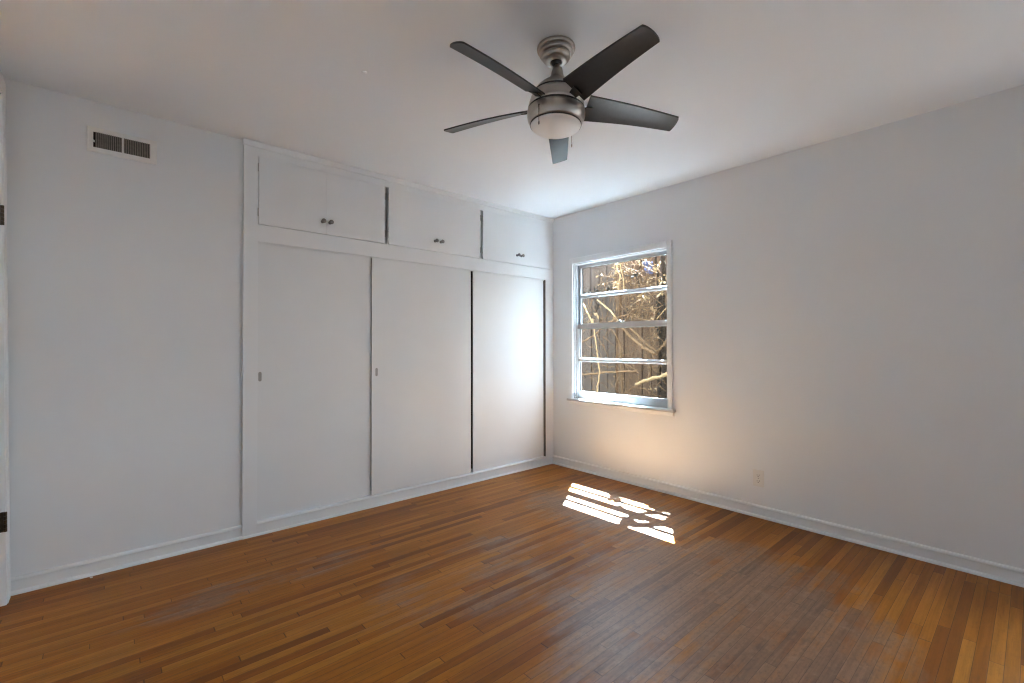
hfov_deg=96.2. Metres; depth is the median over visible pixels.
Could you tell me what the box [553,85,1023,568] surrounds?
wall
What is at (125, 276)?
wall
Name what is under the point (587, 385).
window glass
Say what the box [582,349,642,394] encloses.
fallen branch
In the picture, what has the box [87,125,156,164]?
air vent
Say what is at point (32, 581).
baseboard
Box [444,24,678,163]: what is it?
ceiling fan
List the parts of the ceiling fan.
blade, blade, lamp shade, blade, blade, blade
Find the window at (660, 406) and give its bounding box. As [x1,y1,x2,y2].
[567,240,675,415]
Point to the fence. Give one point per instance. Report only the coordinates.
(660, 256)
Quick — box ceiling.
[0,0,1023,218]
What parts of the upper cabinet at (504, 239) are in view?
door, door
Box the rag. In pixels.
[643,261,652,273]
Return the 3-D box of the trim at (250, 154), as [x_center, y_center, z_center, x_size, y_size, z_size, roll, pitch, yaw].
[-0.839,-0.975,3.965,2.730,0.511,0.680,0,-1,-41]
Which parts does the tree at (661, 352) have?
stem, stem, stem, stem, stem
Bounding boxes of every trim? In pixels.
[243,145,552,269]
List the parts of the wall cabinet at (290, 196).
door, door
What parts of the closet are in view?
finger pull, sliding door, shoe molding, sill, sliding door, sliding door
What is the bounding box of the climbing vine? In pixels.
[582,272,637,391]
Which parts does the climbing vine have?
stem, stem, stem, stem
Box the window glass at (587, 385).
[582,255,666,397]
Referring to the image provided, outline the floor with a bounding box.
[0,464,1023,682]
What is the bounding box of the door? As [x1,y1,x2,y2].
[0,71,10,606]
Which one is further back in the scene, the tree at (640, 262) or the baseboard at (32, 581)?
the tree at (640, 262)
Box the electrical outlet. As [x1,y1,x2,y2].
[753,469,763,487]
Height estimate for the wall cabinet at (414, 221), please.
0.474 m
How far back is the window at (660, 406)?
4.07 m
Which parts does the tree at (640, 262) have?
stem, stem, stem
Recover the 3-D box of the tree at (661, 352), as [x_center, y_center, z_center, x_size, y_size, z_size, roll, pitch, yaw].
[1.448,0.250,4.757,0.894,2.552,0.448,0,-1,24]
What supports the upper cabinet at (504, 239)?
on the closet
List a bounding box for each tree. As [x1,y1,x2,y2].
[590,257,665,394]
[613,255,666,398]
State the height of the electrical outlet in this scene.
0.112 m
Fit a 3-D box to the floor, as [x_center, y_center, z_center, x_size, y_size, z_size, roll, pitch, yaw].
[0.467,1.244,1.599,3.865,0.120,4.600,0,-1,-41]
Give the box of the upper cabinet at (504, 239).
[480,210,549,269]
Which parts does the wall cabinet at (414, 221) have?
door, door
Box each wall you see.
[4,78,242,576]
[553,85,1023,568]
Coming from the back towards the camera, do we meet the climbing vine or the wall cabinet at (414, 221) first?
the climbing vine
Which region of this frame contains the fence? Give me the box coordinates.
[591,256,661,386]
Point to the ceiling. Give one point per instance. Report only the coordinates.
(745, 81)
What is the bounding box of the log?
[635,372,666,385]
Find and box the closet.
[242,222,553,539]
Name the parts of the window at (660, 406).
sill, sash, sash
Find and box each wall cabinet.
[258,156,385,243]
[386,188,480,258]
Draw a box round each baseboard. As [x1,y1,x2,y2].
[10,525,241,595]
[552,455,1023,587]
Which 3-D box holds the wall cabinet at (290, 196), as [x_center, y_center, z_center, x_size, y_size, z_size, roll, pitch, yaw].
[-1.443,-0.963,3.344,0.869,0.474,0.635,0,-1,-41]
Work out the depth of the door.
2.08 m
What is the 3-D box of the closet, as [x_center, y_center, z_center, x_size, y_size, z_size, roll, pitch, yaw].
[-0.841,0.265,3.943,2.750,1.969,0.688,0,-1,-41]
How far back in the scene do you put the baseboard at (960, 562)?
2.83 m

